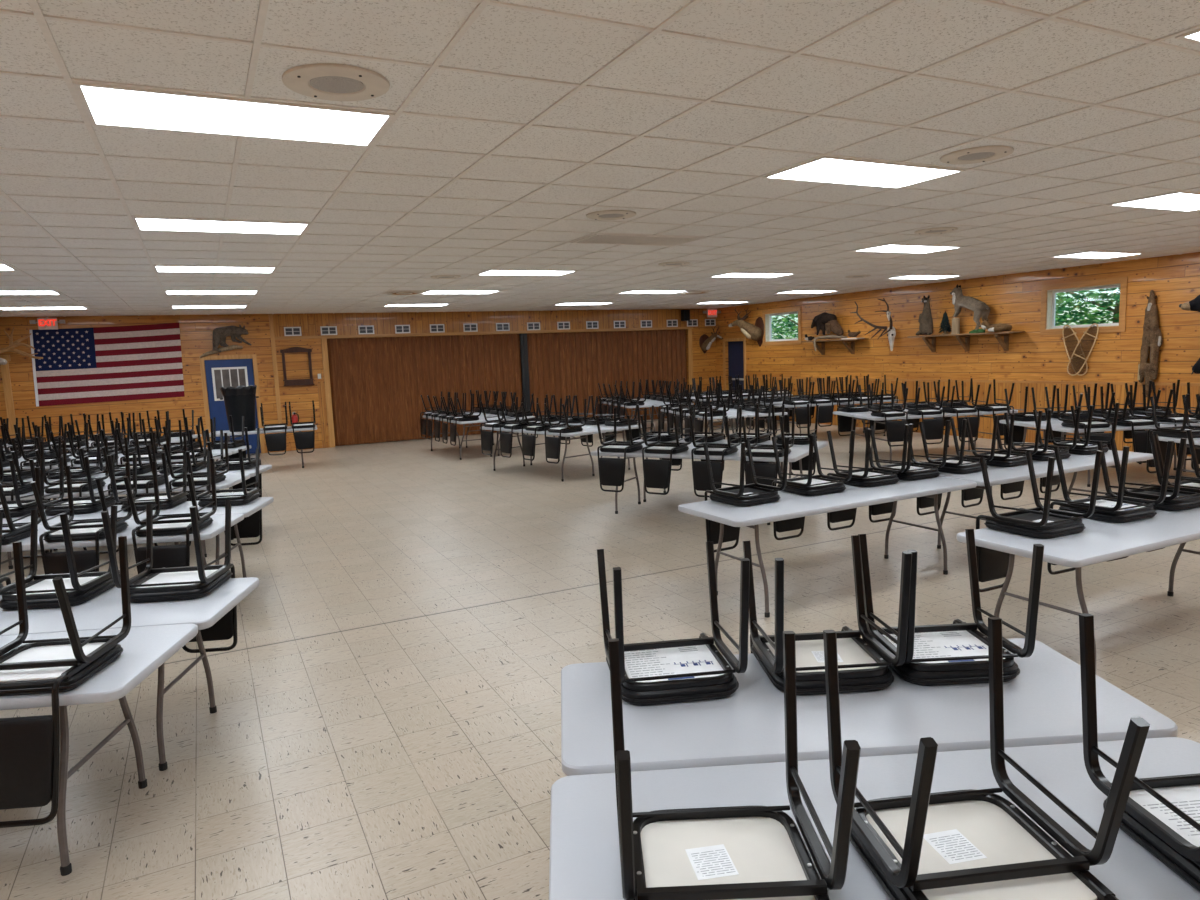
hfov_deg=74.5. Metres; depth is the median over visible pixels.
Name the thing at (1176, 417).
banquet chair
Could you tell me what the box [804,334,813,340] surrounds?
duck
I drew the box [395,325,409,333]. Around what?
air vent
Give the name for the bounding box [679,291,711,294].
ceiling vent
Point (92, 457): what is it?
banquet chair
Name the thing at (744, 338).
trim
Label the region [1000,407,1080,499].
banquet chair
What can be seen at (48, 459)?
banquet chair
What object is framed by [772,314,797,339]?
leafy tree
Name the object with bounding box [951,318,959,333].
stump
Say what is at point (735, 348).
door
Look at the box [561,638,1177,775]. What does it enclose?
folding table
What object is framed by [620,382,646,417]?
banquet chair
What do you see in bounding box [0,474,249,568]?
folding table
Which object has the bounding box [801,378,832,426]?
banquet chair
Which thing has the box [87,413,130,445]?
banquet chair
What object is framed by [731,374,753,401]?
banquet chair
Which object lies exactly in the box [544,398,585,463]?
banquet chair
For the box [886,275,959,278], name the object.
recessed light
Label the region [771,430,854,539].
banquet chair
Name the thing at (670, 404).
banquet chair
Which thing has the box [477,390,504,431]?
banquet chair
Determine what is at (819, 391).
banquet chair
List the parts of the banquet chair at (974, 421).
leg, leg, seat frame, seat, leg, frame, backrest, leg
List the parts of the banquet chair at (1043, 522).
backrest, leg, frame, seat, seat frame, leg, leg, leg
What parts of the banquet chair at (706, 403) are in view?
backrest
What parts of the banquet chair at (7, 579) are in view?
leg, frame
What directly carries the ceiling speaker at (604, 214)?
attached to the ceiling
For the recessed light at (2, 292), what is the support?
in the ceiling
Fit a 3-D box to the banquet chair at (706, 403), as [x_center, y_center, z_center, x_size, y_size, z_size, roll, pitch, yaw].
[1.678,-0.713,14.609,0.548,0.929,0.439,-4,7,-17]
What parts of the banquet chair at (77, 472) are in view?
leg, leg, seat, seat frame, leg, leg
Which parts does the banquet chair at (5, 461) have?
leg, leg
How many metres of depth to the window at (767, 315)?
20.04 m
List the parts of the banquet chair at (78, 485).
leg, leg, frame, seat frame, seat, leg, leg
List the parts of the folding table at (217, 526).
leg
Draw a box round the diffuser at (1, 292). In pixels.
[0,291,57,293]
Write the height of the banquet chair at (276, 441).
0.929 m
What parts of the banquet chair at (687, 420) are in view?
backrest, leg, leg, leg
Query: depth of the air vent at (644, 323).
21.33 m
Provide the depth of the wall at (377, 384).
18.53 m
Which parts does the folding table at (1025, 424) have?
leg, leg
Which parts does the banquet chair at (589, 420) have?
leg, leg, seat, seat frame, leg, backrest, leg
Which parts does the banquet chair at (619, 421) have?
leg, leg, seat, seat frame, leg, backrest, leg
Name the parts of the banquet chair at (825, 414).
leg, seat frame, seat, leg, frame, backrest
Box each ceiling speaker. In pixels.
[282,63,389,100]
[430,275,460,278]
[586,210,635,219]
[658,261,689,265]
[845,275,870,277]
[915,227,957,234]
[940,146,1013,163]
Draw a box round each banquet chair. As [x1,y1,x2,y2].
[0,416,45,444]
[0,418,8,443]
[0,425,25,457]
[0,438,45,503]
[0,442,43,500]
[0,459,52,557]
[0,467,41,572]
[0,506,119,609]
[0,512,10,587]
[0,536,130,827]
[1,419,6,448]
[2,427,21,466]
[3,417,51,449]
[14,423,69,469]
[16,425,73,499]
[29,455,118,553]
[30,463,131,574]
[35,435,102,500]
[35,438,108,508]
[44,414,85,450]
[46,415,91,469]
[66,423,120,469]
[67,421,118,472]
[83,412,125,440]
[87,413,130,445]
[94,432,157,496]
[101,500,236,652]
[102,436,170,504]
[107,452,190,545]
[111,419,160,469]
[116,421,167,494]
[120,410,161,449]
[123,459,216,573]
[126,411,167,444]
[149,430,206,492]
[154,417,199,463]
[157,409,194,444]
[163,419,213,460]
[163,433,228,500]
[186,448,261,545]
[200,415,245,461]
[206,427,261,496]
[260,402,287,454]
[289,400,315,452]
[420,391,448,437]
[427,392,455,439]
[434,392,463,441]
[442,393,472,443]
[450,394,481,445]
[470,390,496,412]
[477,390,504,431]
[480,397,517,454]
[485,391,517,433]
[494,391,527,434]
[499,397,537,457]
[503,392,537,437]
[521,398,561,460]
[531,394,569,443]
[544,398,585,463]
[553,395,592,446]
[575,395,613,441]
[595,408,646,491]
[597,380,620,416]
[597,542,749,705]
[599,396,640,440]
[602,381,626,417]
[608,381,632,418]
[608,631,860,899]
[614,382,639,416]
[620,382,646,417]
[637,404,682,470]
[640,379,666,415]
[640,408,692,494]
[647,379,672,414]
[653,380,677,414]
[659,384,688,430]
[660,380,687,417]
[667,381,696,418]
[667,385,697,433]
[675,385,708,432]
[677,377,699,396]
[679,404,724,470]
[685,386,718,433]
[689,408,741,497]
[693,377,717,405]
[694,387,730,434]
[695,376,716,405]
[703,437,788,551]
[710,382,742,426]
[712,376,736,401]
[713,375,736,400]
[720,383,753,429]
[723,404,770,462]
[730,376,754,402]
[730,384,764,431]
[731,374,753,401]
[740,384,776,433]
[741,408,794,485]
[743,535,911,694]
[748,373,771,403]
[748,375,773,395]
[752,385,789,435]
[757,378,785,421]
[766,374,791,396]
[771,404,818,474]
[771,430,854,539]
[779,377,807,419]
[780,379,811,427]
[800,376,828,418]
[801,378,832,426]
[818,375,847,408]
[823,377,854,410]
[823,617,1149,899]
[827,425,908,530]
[836,383,873,435]
[839,374,868,405]
[845,376,876,423]
[858,529,1043,685]
[866,375,897,420]
[867,384,907,446]
[869,381,906,433]
[869,420,949,522]
[901,380,939,431]
[903,382,944,443]
[917,415,997,515]
[933,378,972,429]
[937,381,979,441]
[961,411,1041,507]
[971,379,1014,439]
[975,450,1102,591]
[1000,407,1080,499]
[1004,385,1055,449]
[1040,403,1119,492]
[1045,383,1096,442]
[1047,441,1173,574]
[1056,387,1114,449]
[1079,613,1199,891]
[1082,381,1137,437]
[1100,385,1160,462]
[1105,435,1199,561]
[1123,379,1179,442]
[1143,383,1199,459]
[1146,394,1199,472]
[1147,430,1199,551]
[1187,382,1199,419]
[1191,394,1199,469]
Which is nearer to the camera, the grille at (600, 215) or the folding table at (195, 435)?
the grille at (600, 215)
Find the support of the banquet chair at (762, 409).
on the folding table at (750, 414)
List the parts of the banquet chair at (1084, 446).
frame, backrest, leg, seat frame, leg, leg, seat, leg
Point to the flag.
(135, 362)
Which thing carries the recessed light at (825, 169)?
in the ceiling
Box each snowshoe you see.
[1062,325,1087,375]
[1067,323,1098,375]
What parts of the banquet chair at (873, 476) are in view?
leg, frame, backrest, leg, seat frame, seat, leg, leg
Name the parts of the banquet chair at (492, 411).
leg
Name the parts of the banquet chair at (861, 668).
leg, leg, frame, seat, seat frame, leg, leg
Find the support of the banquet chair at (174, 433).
on the folding table at (195, 435)
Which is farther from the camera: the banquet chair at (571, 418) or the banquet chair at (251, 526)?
the banquet chair at (571, 418)
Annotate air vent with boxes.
[284,327,301,335]
[320,326,336,334]
[358,325,373,333]
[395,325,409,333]
[430,324,444,332]
[463,323,477,331]
[496,323,509,330]
[527,322,539,329]
[557,322,569,329]
[586,321,598,328]
[614,321,625,327]
[641,320,651,327]
[667,320,677,326]
[687,319,697,326]
[705,319,715,325]
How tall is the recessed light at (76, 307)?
0.012 m
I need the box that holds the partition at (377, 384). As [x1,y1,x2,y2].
[327,334,521,445]
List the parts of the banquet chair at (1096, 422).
leg, leg, seat, seat frame, leg, frame, backrest, leg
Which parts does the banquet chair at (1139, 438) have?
leg, leg, seat, seat frame, leg, backrest, frame, leg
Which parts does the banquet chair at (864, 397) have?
leg, leg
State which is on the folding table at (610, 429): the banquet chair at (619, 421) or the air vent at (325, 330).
the banquet chair at (619, 421)
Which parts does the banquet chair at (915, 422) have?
backrest, leg, seat frame, seat, leg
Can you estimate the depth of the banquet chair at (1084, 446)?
7.69 m
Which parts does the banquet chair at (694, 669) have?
leg, leg, seat, seat frame, leg, leg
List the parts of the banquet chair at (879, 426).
leg, backrest, leg, seat, seat frame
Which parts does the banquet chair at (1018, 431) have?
leg, backrest, frame, leg, seat frame, seat, leg, leg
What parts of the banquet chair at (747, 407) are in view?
leg, seat frame, backrest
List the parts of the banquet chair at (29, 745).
leg, backrest, frame, seat frame, seat, leg, leg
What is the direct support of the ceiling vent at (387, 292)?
in the ceiling
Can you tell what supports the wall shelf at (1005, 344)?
attached to the wall at (1014, 299)
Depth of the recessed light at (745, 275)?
12.34 m
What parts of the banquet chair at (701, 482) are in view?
leg, leg, backrest, frame, seat frame, seat, leg, leg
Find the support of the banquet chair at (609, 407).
on the folding table at (646, 404)
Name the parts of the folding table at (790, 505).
leg, leg, leg, leg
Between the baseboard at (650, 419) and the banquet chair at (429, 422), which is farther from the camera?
the baseboard at (650, 419)
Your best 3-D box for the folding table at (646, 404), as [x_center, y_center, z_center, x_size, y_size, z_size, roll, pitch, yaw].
[0.664,-0.725,18.207,0.755,0.735,2.440,-4,7,-15]
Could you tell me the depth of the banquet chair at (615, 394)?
19.00 m
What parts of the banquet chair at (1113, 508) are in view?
frame, leg, seat frame, seat, leg, leg, leg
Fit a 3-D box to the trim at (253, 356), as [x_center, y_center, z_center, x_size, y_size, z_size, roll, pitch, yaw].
[-7.882,-0.952,16.959,1.110,2.155,0.022,-6,8,-26]
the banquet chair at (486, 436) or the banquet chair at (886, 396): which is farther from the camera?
the banquet chair at (886, 396)
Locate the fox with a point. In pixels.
(984, 325)
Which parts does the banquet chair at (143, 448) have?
leg, leg, seat, seat frame, leg, leg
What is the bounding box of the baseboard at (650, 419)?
[340,419,650,445]
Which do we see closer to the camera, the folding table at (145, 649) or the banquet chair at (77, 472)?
the folding table at (145, 649)
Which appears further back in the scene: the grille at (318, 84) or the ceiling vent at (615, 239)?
the ceiling vent at (615, 239)
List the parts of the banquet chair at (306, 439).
leg, seat frame, seat, frame, backrest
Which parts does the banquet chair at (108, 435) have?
leg, seat frame, leg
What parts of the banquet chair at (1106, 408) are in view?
leg, leg, seat frame, seat, leg, leg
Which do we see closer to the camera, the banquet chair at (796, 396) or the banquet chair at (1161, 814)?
the banquet chair at (1161, 814)
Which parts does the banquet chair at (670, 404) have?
backrest, frame, leg, leg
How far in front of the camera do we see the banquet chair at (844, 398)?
15.65 m
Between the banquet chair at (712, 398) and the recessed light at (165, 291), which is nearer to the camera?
the recessed light at (165, 291)
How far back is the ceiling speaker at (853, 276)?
13.28 m
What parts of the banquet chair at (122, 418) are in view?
leg, leg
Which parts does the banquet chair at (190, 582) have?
leg, leg, seat frame, seat, frame, leg, backrest, leg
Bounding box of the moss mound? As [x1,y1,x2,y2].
[969,329,984,332]
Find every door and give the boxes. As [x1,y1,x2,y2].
[204,359,260,453]
[728,341,743,389]
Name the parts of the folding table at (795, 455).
leg, leg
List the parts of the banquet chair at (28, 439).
seat frame, leg, leg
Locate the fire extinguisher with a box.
[292,412,298,422]
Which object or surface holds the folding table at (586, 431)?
on the floor
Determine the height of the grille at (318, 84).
0.013 m
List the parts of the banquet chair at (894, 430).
leg, leg, seat, seat frame, leg, frame, backrest, leg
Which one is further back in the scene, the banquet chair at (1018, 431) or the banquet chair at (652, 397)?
the banquet chair at (652, 397)
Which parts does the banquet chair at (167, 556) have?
leg, leg, backrest, frame, seat frame, seat, leg, leg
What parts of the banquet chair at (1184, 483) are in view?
leg, seat frame, leg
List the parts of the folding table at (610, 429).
leg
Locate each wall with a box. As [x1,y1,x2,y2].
[0,309,716,452]
[715,252,1199,390]
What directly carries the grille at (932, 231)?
attached to the ceiling speaker at (939, 230)
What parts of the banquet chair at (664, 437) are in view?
leg, leg, seat, seat frame, frame, leg, backrest, leg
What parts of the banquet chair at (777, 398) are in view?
seat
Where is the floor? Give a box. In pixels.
[0,418,1199,899]
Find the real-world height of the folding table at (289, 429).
0.735 m
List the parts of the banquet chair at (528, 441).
backrest, leg, frame, seat, seat frame, leg, leg, leg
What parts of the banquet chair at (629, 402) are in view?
backrest, leg, seat, leg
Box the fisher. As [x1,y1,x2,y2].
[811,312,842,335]
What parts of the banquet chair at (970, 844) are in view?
leg, leg, seat, seat frame, leg, leg, frame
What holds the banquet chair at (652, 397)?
on the folding table at (647, 400)
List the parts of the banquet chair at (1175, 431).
leg, backrest, frame, seat, seat frame, leg, leg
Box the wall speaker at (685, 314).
[681,310,689,320]
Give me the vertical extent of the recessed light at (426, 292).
0.012 m
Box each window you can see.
[762,307,801,345]
[1040,277,1127,334]
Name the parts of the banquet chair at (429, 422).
backrest, frame, leg, leg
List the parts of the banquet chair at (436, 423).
backrest, frame, leg, leg, leg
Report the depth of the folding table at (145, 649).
3.10 m
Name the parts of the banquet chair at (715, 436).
leg, leg, seat frame, seat, leg, leg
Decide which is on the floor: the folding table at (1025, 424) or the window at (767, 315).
the folding table at (1025, 424)
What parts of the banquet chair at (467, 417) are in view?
backrest, frame, leg, leg, seat, seat frame, leg, leg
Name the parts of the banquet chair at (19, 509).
leg, seat frame, seat, frame, leg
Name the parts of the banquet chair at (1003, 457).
frame, backrest, leg, seat frame, leg, leg, seat, leg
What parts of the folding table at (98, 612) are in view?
leg, leg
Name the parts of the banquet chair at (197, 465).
leg, seat, seat frame, leg, leg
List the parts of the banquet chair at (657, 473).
leg, leg, backrest, frame, seat frame, seat, leg, leg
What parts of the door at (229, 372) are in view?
pane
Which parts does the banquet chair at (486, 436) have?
backrest, leg, frame, seat, seat frame, leg, leg, leg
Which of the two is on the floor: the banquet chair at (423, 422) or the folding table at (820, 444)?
the folding table at (820, 444)
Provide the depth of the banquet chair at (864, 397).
15.76 m
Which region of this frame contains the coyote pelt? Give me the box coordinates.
[1137,290,1162,396]
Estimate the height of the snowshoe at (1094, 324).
0.859 m
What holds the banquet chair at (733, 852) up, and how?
on the folding table at (584, 864)
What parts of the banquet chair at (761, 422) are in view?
leg, leg, backrest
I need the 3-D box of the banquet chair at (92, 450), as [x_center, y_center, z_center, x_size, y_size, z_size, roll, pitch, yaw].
[-7.247,0.032,11.395,0.439,0.929,0.548,-3,7,-4]
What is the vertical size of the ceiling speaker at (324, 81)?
0.020 m
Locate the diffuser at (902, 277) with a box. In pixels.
[890,276,954,278]
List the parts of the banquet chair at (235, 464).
leg, leg, seat frame, seat, backrest, frame, leg, leg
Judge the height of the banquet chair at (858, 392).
0.929 m
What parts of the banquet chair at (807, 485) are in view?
leg, frame, backrest, leg, seat, seat frame, leg, leg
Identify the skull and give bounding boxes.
[850,298,895,350]
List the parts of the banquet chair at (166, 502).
leg, leg, seat frame, seat, leg, frame, leg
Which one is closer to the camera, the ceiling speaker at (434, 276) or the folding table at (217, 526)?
the folding table at (217, 526)
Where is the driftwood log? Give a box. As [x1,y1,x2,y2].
[814,335,846,350]
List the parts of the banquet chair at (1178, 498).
frame, leg, seat frame, leg, leg, seat, leg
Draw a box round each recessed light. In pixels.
[0,263,16,270]
[0,290,61,294]
[0,306,87,309]
[73,81,394,146]
[132,217,310,234]
[153,265,276,272]
[164,290,257,293]
[171,305,247,307]
[383,304,447,306]
[421,291,498,293]
[476,270,575,275]
[556,303,609,304]
[617,291,685,293]
[696,302,743,303]
[711,273,795,277]
[762,156,964,188]
[780,291,834,292]
[855,244,961,253]
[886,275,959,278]
[1053,251,1143,258]
[1108,191,1199,211]
[1175,28,1199,44]
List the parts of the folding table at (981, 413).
leg, leg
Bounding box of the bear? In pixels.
[1179,295,1199,374]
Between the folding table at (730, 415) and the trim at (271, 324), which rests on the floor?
the folding table at (730, 415)
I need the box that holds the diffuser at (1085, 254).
[1058,252,1135,257]
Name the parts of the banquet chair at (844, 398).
leg, seat, leg, leg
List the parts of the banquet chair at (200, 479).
leg, leg, backrest, frame, seat frame, seat, leg, leg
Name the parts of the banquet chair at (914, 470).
leg, backrest, frame, leg, seat frame, leg, seat, leg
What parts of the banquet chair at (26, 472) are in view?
seat frame, seat, leg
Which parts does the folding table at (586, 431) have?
leg, leg, leg, leg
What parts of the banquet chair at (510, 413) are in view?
leg, leg, seat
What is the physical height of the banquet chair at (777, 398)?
0.929 m
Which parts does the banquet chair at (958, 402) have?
leg, backrest, leg, seat, seat frame, leg, leg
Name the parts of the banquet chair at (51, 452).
leg, leg, seat frame, seat, leg, leg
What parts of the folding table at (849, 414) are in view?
leg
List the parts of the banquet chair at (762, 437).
leg, leg, seat, seat frame, backrest, leg, leg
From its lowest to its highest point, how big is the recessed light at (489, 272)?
0.012 m
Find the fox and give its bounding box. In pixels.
[979,318,1011,331]
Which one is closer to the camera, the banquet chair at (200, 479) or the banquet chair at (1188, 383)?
the banquet chair at (200, 479)
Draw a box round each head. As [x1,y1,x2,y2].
[0,327,42,364]
[699,325,722,353]
[728,308,763,346]
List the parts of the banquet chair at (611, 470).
leg, backrest, leg, frame, seat, seat frame, leg, leg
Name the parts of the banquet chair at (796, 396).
leg, backrest, seat frame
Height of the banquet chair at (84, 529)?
0.929 m
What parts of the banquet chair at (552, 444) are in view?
leg, backrest, frame, leg, seat, seat frame, leg, leg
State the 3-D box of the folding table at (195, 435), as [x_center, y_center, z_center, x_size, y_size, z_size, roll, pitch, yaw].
[-8.234,0.189,13.603,2.440,0.735,0.755,-3,7,-7]
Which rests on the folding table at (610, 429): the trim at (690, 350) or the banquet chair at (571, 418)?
the banquet chair at (571, 418)
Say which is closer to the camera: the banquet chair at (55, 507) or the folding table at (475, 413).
the banquet chair at (55, 507)
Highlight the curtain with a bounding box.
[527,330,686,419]
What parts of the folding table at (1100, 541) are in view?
leg, leg, leg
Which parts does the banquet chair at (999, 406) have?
leg, leg, seat, seat frame, leg, backrest, frame, leg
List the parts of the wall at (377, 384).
meeting post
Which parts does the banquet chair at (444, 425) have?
backrest, frame, leg, leg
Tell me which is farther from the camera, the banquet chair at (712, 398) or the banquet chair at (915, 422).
the banquet chair at (712, 398)
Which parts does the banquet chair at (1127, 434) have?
leg, frame, backrest, leg, seat frame, seat, leg, leg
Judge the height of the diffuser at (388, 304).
0.006 m
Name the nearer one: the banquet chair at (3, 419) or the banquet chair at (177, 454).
the banquet chair at (177, 454)
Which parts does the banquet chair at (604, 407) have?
backrest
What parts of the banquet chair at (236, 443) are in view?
leg, leg, seat, seat frame, leg, backrest, leg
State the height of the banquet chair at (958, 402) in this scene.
0.929 m
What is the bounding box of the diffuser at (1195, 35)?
[1187,32,1199,39]
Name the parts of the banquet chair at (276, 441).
leg, frame, seat, seat frame, backrest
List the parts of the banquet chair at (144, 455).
leg, leg, seat frame, seat, leg, leg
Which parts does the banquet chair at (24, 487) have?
leg, frame, seat frame, seat, leg, leg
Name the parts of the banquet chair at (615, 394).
backrest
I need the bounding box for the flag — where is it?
[29,322,184,406]
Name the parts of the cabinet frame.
rail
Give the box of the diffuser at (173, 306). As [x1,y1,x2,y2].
[173,306,244,307]
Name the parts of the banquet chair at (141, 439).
leg, leg, seat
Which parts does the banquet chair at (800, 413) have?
leg, leg, seat, seat frame, leg, frame, backrest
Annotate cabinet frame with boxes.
[280,347,314,385]
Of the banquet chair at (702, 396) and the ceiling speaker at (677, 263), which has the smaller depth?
the ceiling speaker at (677, 263)
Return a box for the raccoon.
[916,295,932,334]
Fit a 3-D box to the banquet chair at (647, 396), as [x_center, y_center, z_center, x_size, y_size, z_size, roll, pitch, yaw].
[1.318,-1.279,19.338,0.548,0.929,0.439,-4,7,-17]
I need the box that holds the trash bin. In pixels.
[220,385,258,431]
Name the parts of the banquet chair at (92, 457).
leg, leg, seat frame, seat, leg, leg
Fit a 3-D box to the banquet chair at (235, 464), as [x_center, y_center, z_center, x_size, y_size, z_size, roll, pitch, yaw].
[-4.189,0.188,9.138,0.439,0.929,0.548,-3,7,-7]
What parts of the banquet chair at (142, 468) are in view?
leg, leg, seat frame, seat, leg, leg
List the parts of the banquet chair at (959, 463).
frame, leg, backrest, seat frame, leg, leg, seat, leg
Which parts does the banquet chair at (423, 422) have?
backrest, frame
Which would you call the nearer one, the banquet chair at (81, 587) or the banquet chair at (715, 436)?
the banquet chair at (81, 587)
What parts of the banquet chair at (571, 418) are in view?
leg, seat, leg, leg, seat frame, leg, backrest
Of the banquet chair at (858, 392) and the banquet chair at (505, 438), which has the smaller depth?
the banquet chair at (505, 438)
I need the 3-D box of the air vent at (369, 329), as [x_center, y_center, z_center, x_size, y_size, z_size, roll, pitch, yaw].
[-5.343,-2.746,18.052,0.350,0.196,0.014,-6,8,-26]
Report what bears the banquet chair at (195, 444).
on the folding table at (233, 450)
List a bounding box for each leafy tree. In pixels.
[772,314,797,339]
[1055,287,1119,325]
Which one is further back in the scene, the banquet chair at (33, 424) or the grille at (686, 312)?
the grille at (686, 312)
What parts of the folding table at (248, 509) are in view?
leg, leg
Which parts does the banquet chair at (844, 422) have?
leg, leg, backrest, frame, seat frame, seat, leg, leg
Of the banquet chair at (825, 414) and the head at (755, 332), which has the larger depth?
the head at (755, 332)
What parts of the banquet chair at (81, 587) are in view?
leg, leg, seat frame, seat, leg, leg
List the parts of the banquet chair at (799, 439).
leg, leg, seat, seat frame, frame, backrest, leg, leg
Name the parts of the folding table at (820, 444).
leg, leg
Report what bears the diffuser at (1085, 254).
attached to the recessed light at (1093, 254)
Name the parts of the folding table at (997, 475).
leg, leg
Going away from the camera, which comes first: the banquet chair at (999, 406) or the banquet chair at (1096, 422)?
the banquet chair at (1096, 422)
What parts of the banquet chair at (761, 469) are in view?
leg, leg, backrest, frame, seat frame, seat, leg, leg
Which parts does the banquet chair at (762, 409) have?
leg, leg, leg, seat frame, seat, leg, backrest, frame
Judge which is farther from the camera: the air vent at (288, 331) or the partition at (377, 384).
the partition at (377, 384)
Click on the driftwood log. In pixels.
(826, 336)
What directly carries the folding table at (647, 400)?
on the floor
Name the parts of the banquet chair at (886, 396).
leg, leg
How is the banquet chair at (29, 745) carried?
on the folding table at (145, 649)
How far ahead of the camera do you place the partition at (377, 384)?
18.72 m
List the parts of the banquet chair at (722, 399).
leg, backrest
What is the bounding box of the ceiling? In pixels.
[0,0,1199,316]
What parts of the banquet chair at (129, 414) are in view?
leg, leg, seat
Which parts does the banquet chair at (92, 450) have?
seat, seat frame, leg, leg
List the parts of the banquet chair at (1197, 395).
backrest, leg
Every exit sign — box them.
[29,316,64,329]
[703,308,720,316]
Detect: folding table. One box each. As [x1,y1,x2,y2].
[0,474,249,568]
[0,577,258,770]
[0,624,197,875]
[1,497,273,577]
[1,514,243,565]
[3,461,23,472]
[4,439,182,469]
[15,451,231,499]
[44,465,271,550]
[50,434,201,451]
[69,445,251,468]
[209,425,316,467]
[423,415,497,459]
[465,412,534,455]
[482,426,606,481]
[529,421,641,469]
[549,737,1199,899]
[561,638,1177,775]
[591,445,808,524]
[603,402,660,430]
[633,399,693,433]
[633,439,827,501]
[661,409,746,436]
[678,476,976,617]
[691,394,792,427]
[707,406,786,439]
[760,401,863,434]
[773,399,898,435]
[833,406,969,452]
[854,410,1017,463]
[937,450,1153,548]
[957,507,1199,667]
[999,413,1176,469]
[1034,420,1199,486]
[1158,436,1199,481]
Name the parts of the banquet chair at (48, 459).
leg, frame, leg, seat, seat frame, leg, leg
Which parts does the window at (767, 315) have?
frame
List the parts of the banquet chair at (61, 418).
leg, leg, seat, leg, leg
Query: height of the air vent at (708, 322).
0.196 m
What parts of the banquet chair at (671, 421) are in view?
backrest, leg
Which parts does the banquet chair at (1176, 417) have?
leg, leg, seat, seat frame, leg, backrest, frame, leg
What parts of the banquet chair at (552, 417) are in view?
leg, leg, leg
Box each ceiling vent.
[383,291,424,294]
[571,233,705,245]
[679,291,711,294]
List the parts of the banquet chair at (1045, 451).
frame, backrest, leg, seat frame, leg, leg, seat, leg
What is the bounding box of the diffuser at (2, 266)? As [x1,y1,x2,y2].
[0,264,12,269]
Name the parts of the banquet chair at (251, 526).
leg, leg, seat, seat frame, frame, leg, backrest, leg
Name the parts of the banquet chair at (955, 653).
leg, leg, frame, seat, seat frame, leg, leg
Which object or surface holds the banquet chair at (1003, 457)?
on the folding table at (997, 475)
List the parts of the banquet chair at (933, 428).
leg, leg, seat, seat frame, leg, frame, backrest, leg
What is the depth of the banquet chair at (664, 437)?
10.20 m
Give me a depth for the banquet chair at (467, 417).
14.67 m
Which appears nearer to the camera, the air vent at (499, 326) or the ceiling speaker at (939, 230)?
the ceiling speaker at (939, 230)
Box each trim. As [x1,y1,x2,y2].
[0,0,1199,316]
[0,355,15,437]
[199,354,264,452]
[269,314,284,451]
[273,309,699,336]
[275,327,692,339]
[317,381,329,447]
[321,338,334,447]
[688,329,692,391]
[723,337,745,389]
[747,377,1199,385]
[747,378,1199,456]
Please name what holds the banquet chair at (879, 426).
on the folding table at (849, 414)
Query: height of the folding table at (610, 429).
0.735 m
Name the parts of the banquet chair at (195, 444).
leg, leg, seat, seat frame, leg, leg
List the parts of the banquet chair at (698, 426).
backrest, frame, leg, seat frame, seat, leg, leg, leg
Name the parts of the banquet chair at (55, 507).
leg, leg, seat frame, seat, leg, frame, leg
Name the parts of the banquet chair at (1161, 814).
leg, seat, seat frame, leg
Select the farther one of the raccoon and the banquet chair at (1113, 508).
the raccoon
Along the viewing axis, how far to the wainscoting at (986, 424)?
14.38 m
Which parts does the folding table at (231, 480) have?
leg, leg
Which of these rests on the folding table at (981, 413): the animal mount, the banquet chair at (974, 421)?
the banquet chair at (974, 421)
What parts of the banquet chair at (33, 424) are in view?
leg, leg, seat, seat frame, leg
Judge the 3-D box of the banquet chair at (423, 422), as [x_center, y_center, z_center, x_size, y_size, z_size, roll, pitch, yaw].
[-3.452,-0.738,16.454,0.548,0.929,0.439,-6,8,-30]
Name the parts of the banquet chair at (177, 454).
leg, leg, seat, seat frame, leg, leg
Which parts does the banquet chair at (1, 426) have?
leg, leg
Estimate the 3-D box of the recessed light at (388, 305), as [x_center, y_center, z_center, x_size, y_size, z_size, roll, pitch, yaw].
[-3.742,-2.953,16.087,1.235,0.012,0.584,-6,8,-26]
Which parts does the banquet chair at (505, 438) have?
backrest, leg, frame, seat, seat frame, leg, leg, leg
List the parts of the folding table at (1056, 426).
leg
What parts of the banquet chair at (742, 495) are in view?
leg, frame, backrest, leg, seat frame, seat, leg, leg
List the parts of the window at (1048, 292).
frame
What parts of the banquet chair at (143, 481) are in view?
leg, backrest, leg, frame, seat frame, seat, leg, leg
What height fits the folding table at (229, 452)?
0.735 m
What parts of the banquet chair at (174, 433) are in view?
leg, seat, seat frame, leg, leg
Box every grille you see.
[310,76,363,92]
[599,214,623,217]
[684,310,689,319]
[926,230,946,232]
[958,152,994,159]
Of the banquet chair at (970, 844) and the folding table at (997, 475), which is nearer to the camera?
the banquet chair at (970, 844)
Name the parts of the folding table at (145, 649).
leg, leg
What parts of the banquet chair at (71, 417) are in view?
leg, leg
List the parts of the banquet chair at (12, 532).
leg, seat, seat frame, leg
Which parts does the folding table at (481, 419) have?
leg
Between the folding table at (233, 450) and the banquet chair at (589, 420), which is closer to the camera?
the folding table at (233, 450)
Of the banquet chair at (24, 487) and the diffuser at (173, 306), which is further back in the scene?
the diffuser at (173, 306)
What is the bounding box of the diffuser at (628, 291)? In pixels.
[625,291,683,292]
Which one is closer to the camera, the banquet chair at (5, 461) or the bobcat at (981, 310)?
the banquet chair at (5, 461)
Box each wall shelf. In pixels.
[801,338,868,354]
[907,331,1024,351]
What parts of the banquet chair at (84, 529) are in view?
leg, leg, backrest, frame, seat frame, seat, leg, leg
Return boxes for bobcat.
[199,324,251,357]
[950,284,990,329]
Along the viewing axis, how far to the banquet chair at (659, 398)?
18.46 m
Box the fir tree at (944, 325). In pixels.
[938,311,951,334]
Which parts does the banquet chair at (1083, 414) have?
leg, backrest, leg, seat, seat frame, leg, leg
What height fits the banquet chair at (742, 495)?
0.929 m
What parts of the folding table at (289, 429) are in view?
leg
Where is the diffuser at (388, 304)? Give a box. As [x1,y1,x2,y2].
[387,304,446,305]

